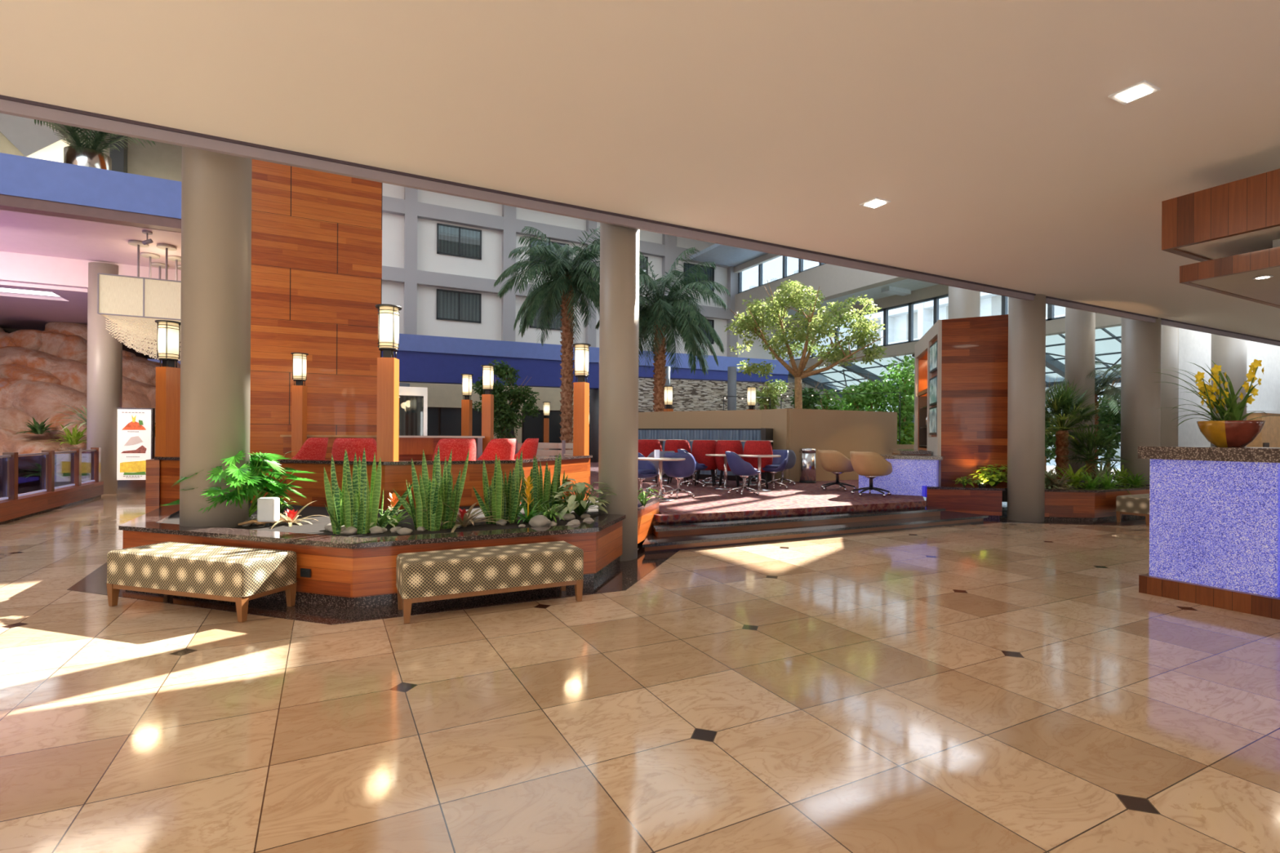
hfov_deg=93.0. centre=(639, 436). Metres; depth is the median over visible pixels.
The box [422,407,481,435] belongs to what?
door
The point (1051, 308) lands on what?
window
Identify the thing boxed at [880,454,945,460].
countertop
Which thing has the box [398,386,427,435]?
window
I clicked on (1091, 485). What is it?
plant
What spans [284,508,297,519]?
flower
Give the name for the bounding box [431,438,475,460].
tub chair
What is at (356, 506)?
snake plant
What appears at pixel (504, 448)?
tub chair
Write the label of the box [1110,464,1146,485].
plant
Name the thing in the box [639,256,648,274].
window
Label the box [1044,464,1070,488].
plant
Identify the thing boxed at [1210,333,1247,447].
column
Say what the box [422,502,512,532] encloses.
bromeliad
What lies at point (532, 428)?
door
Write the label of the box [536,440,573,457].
slatted bench
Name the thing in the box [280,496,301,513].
plant
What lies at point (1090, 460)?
fan palm
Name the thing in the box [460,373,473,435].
lamp post
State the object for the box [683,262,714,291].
window
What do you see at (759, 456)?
round table
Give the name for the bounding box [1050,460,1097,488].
plant
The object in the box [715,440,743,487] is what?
dining chair
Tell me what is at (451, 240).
window
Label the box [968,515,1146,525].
trim
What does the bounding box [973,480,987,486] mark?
plant
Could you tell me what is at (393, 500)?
flower
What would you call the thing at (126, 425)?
picture
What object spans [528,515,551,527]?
rock
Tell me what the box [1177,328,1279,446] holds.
wall
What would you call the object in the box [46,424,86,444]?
plant
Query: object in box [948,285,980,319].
column
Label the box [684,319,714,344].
window
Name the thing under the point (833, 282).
wall
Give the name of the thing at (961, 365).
partition wall
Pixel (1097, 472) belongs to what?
plant
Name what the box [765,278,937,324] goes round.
ceiling
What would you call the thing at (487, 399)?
lamp post
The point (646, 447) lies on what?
dining chair
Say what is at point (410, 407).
curtain
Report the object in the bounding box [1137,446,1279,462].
countertop
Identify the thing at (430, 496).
snake plant
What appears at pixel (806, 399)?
bush
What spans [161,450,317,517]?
philodendron
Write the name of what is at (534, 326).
window
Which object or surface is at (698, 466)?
swivel chair
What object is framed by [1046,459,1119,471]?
ground
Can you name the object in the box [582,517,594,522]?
rock
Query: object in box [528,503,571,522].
fern
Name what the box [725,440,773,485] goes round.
table
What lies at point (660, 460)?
round table
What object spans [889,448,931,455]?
countertop
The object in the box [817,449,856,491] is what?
leather chair
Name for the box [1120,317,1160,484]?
column
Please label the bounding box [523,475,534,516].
flower
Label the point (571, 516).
rock
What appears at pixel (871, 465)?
leather chair
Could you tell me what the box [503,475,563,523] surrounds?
bromeliad
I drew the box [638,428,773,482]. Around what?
banquette
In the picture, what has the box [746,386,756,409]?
lamp post
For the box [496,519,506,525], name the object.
rock
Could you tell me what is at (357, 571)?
planter
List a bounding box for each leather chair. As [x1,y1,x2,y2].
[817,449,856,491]
[849,451,892,497]
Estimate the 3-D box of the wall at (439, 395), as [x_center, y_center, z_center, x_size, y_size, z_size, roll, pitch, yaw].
[-8.331,-0.899,24.621,12.200,3.850,0.200,0,0,-27]
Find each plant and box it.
[10,417,64,435]
[46,403,86,430]
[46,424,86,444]
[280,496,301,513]
[324,448,412,534]
[369,506,404,528]
[393,444,469,531]
[472,449,533,524]
[519,453,570,515]
[539,478,617,519]
[637,488,662,506]
[955,475,975,486]
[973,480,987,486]
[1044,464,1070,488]
[1044,469,1077,488]
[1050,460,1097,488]
[1071,468,1111,488]
[1080,460,1136,487]
[1085,469,1135,493]
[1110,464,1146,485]
[1117,466,1149,486]
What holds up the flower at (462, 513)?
on the bromeliad at (464, 517)
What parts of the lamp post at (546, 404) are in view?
post, lantern glass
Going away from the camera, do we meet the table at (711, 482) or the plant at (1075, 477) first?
the plant at (1075, 477)
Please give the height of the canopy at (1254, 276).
0.322 m
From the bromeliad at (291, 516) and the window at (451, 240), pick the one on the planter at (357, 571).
the bromeliad at (291, 516)
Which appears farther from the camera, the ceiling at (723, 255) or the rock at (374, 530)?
the ceiling at (723, 255)
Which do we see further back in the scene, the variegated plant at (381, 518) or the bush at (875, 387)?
the bush at (875, 387)
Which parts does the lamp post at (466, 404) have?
post, lantern glass, lantern frame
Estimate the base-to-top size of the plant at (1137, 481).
0.522 m
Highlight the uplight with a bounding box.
[978,483,986,487]
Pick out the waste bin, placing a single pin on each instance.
(807, 456)
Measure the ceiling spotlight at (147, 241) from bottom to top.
0.277 m
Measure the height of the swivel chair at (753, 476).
0.800 m
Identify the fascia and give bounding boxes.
[0,152,181,218]
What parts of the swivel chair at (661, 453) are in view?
leg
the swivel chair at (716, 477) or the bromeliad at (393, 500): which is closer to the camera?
the bromeliad at (393, 500)
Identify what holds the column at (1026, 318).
on the floor
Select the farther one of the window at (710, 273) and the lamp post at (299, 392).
the window at (710, 273)
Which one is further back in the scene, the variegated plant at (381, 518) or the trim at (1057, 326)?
the trim at (1057, 326)
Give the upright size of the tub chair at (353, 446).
1.023 m
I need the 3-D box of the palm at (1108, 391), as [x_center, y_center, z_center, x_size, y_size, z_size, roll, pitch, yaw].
[10.770,-0.312,14.346,2.398,3.667,2.316,0,0,-27]
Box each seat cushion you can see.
[638,469,654,474]
[764,464,780,467]
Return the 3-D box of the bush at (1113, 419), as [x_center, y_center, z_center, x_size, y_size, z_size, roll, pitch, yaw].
[13.490,-0.323,17.552,1.580,3.685,1.652,0,0,-27]
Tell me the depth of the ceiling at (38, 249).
13.14 m
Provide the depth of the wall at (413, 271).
26.14 m
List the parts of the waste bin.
lid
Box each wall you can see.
[0,122,182,181]
[2,328,180,359]
[145,455,592,513]
[249,159,382,457]
[381,350,599,389]
[382,182,849,409]
[399,382,573,450]
[638,377,805,412]
[638,408,914,482]
[733,253,907,320]
[823,262,1120,462]
[914,314,1008,488]
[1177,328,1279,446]
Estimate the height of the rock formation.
5.384 m
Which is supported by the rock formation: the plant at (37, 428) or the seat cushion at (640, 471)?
the plant at (37, 428)
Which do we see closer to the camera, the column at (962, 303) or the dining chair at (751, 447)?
the dining chair at (751, 447)
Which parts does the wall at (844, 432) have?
wall panel, wall panel, wall panel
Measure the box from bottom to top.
0.290 m
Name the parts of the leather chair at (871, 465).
leg, leg, leg, leg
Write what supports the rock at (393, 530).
on the planter at (357, 571)
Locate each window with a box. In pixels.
[398,386,427,435]
[436,222,481,259]
[436,288,481,323]
[528,302,562,330]
[529,238,568,266]
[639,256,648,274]
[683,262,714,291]
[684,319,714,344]
[737,255,825,293]
[779,293,1096,361]
[787,325,1121,437]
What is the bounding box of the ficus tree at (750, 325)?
[724,278,887,408]
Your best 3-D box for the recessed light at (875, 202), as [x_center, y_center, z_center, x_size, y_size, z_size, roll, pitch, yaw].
[2.479,-2.453,6.407,0.220,0.019,0.220,0,0,-27]
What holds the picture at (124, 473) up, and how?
attached to the sign
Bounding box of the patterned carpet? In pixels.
[590,462,924,523]
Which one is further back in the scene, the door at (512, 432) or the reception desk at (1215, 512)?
the door at (512, 432)
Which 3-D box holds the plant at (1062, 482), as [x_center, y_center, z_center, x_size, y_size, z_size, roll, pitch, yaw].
[7.736,0.835,11.258,0.648,0.464,0.762,0,0,-27]
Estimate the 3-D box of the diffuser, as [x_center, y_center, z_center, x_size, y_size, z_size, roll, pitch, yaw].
[-10.516,-2.443,13.524,1.590,0.030,2.600,0,0,-27]
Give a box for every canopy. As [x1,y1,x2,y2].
[1161,168,1279,262]
[1179,239,1279,308]
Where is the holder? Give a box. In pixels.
[653,449,659,457]
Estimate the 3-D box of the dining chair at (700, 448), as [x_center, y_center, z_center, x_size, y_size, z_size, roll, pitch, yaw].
[1.451,0.589,13.490,0.620,1.003,0.680,0,0,12]
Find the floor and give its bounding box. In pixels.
[0,467,1279,852]
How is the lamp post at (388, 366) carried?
on the wall at (162, 473)
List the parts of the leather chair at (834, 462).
leg, leg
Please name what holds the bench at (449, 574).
on the floor
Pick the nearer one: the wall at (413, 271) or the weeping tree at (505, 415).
the weeping tree at (505, 415)
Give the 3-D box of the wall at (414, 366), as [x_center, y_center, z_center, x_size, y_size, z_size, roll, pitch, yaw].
[-5.168,-2.728,22.940,8.890,1.650,0.500,0,0,-24]
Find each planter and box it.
[118,497,659,608]
[921,477,1149,520]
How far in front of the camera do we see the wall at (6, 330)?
20.64 m
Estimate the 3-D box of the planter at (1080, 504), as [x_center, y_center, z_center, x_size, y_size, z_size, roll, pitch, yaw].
[8.522,1.213,13.089,5.630,0.545,5.466,0,0,13]
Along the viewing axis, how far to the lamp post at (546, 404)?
23.88 m
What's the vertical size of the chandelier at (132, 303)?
2.356 m
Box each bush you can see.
[755,377,783,409]
[788,378,822,408]
[804,382,844,410]
[835,382,880,410]
[849,371,891,411]
[874,350,914,425]
[878,389,914,444]
[897,422,914,444]
[1044,376,1062,471]
[1054,390,1120,468]
[1097,373,1120,471]
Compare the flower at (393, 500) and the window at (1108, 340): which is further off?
the window at (1108, 340)
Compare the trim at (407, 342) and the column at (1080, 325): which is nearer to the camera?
the column at (1080, 325)
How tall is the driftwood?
0.061 m
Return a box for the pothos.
[968,464,1007,487]
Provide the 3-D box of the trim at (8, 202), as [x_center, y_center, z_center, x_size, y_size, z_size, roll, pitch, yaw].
[-12.081,-4.154,10.357,8.000,0.190,0.280,0,0,-27]
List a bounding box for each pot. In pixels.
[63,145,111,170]
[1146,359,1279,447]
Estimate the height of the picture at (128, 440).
0.240 m
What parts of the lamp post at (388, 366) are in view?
post, lantern glass, lantern frame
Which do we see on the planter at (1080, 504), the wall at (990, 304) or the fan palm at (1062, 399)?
the fan palm at (1062, 399)
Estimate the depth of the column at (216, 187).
5.79 m
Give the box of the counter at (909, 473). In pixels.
[858,454,945,496]
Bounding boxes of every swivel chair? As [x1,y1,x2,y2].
[637,452,657,497]
[645,450,674,492]
[662,452,696,498]
[677,448,707,487]
[702,467,728,483]
[724,451,760,495]
[742,475,765,483]
[760,449,788,489]
[769,449,795,485]
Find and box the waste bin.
[799,448,816,483]
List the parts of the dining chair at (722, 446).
leg, leg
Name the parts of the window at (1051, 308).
pane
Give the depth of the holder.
10.20 m
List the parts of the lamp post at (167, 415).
post, lantern glass, lantern frame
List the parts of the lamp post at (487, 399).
post, lantern frame, lantern glass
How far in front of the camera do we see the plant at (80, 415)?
15.19 m
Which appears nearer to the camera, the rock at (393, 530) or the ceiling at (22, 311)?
the rock at (393, 530)
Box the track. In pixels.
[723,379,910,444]
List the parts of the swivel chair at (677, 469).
leg, leg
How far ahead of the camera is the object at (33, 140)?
12.31 m
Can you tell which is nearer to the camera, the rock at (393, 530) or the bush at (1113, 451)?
the rock at (393, 530)
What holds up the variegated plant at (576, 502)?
on the planter at (357, 571)
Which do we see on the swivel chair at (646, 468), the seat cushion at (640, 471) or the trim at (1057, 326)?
the seat cushion at (640, 471)
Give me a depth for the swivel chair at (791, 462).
13.58 m
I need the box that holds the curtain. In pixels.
[398,395,422,435]
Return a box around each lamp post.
[155,320,180,457]
[290,352,308,456]
[375,303,401,462]
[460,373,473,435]
[480,364,495,453]
[542,401,550,456]
[572,342,591,455]
[662,386,674,411]
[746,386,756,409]
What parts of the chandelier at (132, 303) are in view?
shade panel, shade panel, stem, frame, stem, stem, shade panel, stem, stem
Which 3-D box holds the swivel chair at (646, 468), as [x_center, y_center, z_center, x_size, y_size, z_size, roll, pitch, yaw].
[-0.013,0.678,10.553,0.658,0.800,0.600,0,0,40]
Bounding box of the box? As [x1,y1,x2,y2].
[257,497,279,526]
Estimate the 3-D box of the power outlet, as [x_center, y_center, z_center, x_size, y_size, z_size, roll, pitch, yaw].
[-2.793,1.142,5.072,0.100,0.070,0.016,0,0,18]
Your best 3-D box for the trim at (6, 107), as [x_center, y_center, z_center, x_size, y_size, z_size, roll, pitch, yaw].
[6.953,-2.525,10.537,42.000,0.400,0.050,0,0,-27]
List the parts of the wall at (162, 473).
wall panel, wall panel, wall panel, wall panel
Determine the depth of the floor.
3.15 m
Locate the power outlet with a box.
[300,568,311,577]
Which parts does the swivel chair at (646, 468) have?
leg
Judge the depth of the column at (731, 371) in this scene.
24.85 m
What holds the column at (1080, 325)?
on the floor
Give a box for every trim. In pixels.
[0,98,1279,346]
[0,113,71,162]
[0,194,181,232]
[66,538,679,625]
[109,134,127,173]
[122,342,146,359]
[398,333,788,374]
[638,365,787,383]
[777,284,1121,368]
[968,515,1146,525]
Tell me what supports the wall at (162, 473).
on the floor
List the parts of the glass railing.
pane, rail, post, pane, rail, post, pane, rail, post, pane, rail, post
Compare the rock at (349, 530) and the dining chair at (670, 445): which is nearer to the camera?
the rock at (349, 530)
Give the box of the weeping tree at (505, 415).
[471,359,540,438]
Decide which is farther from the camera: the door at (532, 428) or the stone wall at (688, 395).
the stone wall at (688, 395)
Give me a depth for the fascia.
11.18 m
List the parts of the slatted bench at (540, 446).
leg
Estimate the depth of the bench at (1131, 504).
10.25 m
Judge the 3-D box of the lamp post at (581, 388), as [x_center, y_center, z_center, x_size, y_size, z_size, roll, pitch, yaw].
[-0.983,-0.611,10.184,0.310,1.870,0.310,0,0,18]
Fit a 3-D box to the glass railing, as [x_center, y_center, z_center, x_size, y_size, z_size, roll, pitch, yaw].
[-10.013,0.815,9.517,0.200,1.100,9.100,0,0,-27]
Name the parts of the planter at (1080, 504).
panel, panel, panel, panel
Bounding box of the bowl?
[1196,420,1265,447]
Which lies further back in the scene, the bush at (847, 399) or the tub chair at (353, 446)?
the bush at (847, 399)
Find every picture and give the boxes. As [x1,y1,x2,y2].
[120,460,146,472]
[121,421,146,430]
[121,445,146,453]
[123,471,146,475]
[124,435,142,445]
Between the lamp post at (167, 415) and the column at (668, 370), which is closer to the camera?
the lamp post at (167, 415)
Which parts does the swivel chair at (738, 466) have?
leg, leg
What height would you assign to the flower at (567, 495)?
0.422 m
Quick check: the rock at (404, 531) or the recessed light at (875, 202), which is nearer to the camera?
the rock at (404, 531)
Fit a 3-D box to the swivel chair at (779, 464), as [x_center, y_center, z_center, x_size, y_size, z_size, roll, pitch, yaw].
[2.820,0.696,12.784,0.600,0.800,0.658,0,0,44]
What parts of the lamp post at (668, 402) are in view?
lantern frame, post, lantern glass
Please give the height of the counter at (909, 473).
0.738 m
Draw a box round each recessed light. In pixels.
[859,197,890,208]
[1108,80,1160,104]
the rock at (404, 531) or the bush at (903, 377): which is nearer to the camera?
the rock at (404, 531)
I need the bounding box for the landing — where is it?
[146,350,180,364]
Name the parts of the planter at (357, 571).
panel, panel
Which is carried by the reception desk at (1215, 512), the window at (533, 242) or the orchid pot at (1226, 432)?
the orchid pot at (1226, 432)
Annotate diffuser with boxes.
[106,315,180,333]
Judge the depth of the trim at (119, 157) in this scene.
13.48 m
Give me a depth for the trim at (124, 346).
18.62 m
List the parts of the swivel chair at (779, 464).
leg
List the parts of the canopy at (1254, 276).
light trim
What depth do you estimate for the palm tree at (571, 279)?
18.02 m
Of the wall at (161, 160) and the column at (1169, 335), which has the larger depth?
the column at (1169, 335)
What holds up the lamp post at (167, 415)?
on the wall at (162, 473)
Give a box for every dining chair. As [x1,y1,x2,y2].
[638,440,662,483]
[664,440,691,484]
[691,440,716,485]
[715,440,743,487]
[742,440,773,488]
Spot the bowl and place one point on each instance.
(1220, 433)
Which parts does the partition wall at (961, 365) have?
frame, display panel, display panel, display frame, display frame, display panel, display frame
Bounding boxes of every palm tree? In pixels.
[493,226,599,456]
[595,247,730,411]
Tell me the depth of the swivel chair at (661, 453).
11.54 m
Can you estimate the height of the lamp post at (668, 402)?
2.500 m
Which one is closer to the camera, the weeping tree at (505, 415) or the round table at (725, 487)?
the round table at (725, 487)
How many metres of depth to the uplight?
11.15 m
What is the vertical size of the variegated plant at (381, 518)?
0.228 m
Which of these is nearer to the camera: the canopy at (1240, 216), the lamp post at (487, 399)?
the canopy at (1240, 216)
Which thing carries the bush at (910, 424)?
on the floor
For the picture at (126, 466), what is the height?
0.280 m
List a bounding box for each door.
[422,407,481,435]
[501,421,514,438]
[521,409,561,456]
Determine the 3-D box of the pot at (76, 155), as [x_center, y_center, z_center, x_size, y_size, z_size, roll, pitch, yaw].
[-10.499,-5.058,11.554,0.680,0.640,0.680,0,0,-27]
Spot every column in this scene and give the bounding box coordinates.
[86,262,122,494]
[179,146,252,528]
[399,382,409,386]
[589,388,599,462]
[598,222,639,561]
[664,366,670,408]
[727,366,736,410]
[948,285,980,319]
[1007,293,1045,522]
[1064,306,1095,479]
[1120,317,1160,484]
[1160,324,1178,446]
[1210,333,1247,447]
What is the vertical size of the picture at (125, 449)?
0.190 m
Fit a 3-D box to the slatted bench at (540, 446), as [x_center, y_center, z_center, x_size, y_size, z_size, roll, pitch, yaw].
[-2.164,0.574,12.996,1.590,0.980,0.610,0,0,-45]
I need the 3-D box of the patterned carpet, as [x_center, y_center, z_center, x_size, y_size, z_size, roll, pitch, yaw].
[-1.498,1.245,18.018,18.100,0.350,19.420,0,0,-27]
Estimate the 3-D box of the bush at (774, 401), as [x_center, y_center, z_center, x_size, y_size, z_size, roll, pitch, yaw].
[4.565,-0.333,22.033,1.227,3.588,1.769,0,0,32]
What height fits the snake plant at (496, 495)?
0.782 m
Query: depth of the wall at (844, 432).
15.48 m
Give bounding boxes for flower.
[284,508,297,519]
[387,492,399,515]
[457,507,470,520]
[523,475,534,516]
[564,479,572,497]
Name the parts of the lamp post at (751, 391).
lantern glass, lantern frame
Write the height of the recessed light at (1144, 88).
0.019 m
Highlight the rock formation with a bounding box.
[0,321,180,497]
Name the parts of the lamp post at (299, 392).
post, lantern glass, lantern frame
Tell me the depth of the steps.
8.76 m
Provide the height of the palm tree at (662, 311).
6.661 m
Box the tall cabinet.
[1246,410,1279,447]
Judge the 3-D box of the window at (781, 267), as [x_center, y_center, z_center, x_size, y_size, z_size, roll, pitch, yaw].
[8.520,-9.050,25.498,0.150,3.330,14.470,0,0,-27]
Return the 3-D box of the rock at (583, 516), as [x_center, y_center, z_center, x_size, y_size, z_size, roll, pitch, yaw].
[-0.607,0.893,6.744,0.116,0.064,0.096,0,0,30]
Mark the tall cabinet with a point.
(1269, 435)
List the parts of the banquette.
rail, seat, panel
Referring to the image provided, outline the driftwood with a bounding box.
[238,517,289,525]
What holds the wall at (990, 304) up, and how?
on the ground
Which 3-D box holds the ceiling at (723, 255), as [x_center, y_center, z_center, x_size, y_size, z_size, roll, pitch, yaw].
[5.220,-8.946,28.559,3.000,0.180,6.000,0,0,-27]
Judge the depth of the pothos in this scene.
11.10 m
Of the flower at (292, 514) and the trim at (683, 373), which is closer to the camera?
the flower at (292, 514)
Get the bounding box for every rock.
[324,523,331,530]
[342,526,356,534]
[368,526,383,533]
[390,526,401,533]
[395,527,413,534]
[417,526,425,531]
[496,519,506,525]
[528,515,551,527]
[564,513,575,519]
[567,519,580,524]
[580,513,590,518]
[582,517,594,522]
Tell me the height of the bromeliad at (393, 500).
0.356 m
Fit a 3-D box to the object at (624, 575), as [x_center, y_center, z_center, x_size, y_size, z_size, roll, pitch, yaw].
[-2.785,1.410,6.516,7.335,0.003,3.979,0,0,-4]
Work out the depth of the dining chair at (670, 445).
13.56 m
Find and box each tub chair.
[291,437,328,459]
[331,438,376,460]
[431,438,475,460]
[476,438,515,460]
[513,438,538,459]
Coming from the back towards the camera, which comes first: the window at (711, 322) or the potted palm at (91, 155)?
the window at (711, 322)
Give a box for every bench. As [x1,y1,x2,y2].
[106,541,297,622]
[395,541,583,623]
[514,440,573,457]
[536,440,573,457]
[1115,493,1149,525]
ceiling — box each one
[0,0,1279,341]
[0,208,181,288]
[0,280,156,337]
[689,243,767,266]
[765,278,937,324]
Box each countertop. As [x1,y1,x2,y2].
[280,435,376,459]
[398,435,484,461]
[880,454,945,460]
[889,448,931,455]
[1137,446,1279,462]
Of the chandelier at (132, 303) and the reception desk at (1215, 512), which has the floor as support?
the reception desk at (1215, 512)
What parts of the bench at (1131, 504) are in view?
leg, seat, leg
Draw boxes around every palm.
[34,119,155,170]
[1044,351,1161,476]
[1044,377,1124,481]
[1057,423,1133,483]
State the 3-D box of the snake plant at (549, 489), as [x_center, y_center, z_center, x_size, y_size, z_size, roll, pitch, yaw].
[-1.219,0.554,7.134,0.583,0.737,0.669,0,0,-43]
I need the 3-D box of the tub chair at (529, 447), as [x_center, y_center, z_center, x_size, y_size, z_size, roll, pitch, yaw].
[-2.419,0.554,12.244,0.750,1.023,0.690,0,0,0]
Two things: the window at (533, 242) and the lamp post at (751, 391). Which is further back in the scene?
the window at (533, 242)
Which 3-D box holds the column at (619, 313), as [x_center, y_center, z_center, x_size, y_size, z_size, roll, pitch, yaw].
[-0.249,-0.647,7.153,0.464,4.150,0.464,0,0,-27]
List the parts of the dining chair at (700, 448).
leg, leg, leg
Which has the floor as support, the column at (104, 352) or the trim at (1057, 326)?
the column at (104, 352)
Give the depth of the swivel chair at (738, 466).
11.20 m
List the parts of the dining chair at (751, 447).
leg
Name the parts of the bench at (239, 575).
leg, seat, leg, leg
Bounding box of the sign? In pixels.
[115,407,155,493]
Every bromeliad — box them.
[251,500,326,528]
[377,492,410,526]
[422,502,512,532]
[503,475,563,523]
[548,479,588,513]
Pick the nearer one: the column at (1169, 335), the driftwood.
the driftwood
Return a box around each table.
[638,439,673,481]
[638,457,685,502]
[689,440,725,484]
[705,453,742,489]
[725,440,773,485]
[738,454,781,491]
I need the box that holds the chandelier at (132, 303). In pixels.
[97,240,181,360]
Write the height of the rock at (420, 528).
0.053 m
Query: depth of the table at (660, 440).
14.63 m
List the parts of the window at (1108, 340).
roof pane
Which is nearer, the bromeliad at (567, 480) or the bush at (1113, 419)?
the bromeliad at (567, 480)
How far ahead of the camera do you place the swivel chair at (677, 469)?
10.56 m
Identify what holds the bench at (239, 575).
on the floor
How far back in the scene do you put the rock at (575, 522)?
6.08 m
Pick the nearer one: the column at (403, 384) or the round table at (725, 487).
the round table at (725, 487)
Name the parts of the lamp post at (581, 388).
post, lantern glass, lantern frame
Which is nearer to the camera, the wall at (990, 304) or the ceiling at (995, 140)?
the ceiling at (995, 140)
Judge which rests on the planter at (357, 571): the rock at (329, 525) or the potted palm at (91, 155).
the rock at (329, 525)
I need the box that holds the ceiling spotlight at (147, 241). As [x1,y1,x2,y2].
[142,230,153,244]
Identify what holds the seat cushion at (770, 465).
on the swivel chair at (779, 464)
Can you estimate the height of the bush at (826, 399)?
3.456 m
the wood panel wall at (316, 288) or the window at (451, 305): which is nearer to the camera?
the wood panel wall at (316, 288)
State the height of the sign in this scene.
2.020 m
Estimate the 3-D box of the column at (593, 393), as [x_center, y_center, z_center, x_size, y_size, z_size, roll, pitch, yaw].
[-1.878,-0.907,25.000,0.400,3.950,0.400,0,0,-27]
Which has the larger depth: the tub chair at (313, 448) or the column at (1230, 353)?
the column at (1230, 353)
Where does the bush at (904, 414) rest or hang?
on the floor
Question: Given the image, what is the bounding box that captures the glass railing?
[0,447,103,524]
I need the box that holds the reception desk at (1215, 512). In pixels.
[1137,446,1279,619]
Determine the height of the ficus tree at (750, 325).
5.628 m
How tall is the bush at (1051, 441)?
3.322 m
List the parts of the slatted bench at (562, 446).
leg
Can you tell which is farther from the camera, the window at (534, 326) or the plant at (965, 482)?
the window at (534, 326)
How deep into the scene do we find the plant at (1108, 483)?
11.26 m
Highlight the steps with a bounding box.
[642,500,988,553]

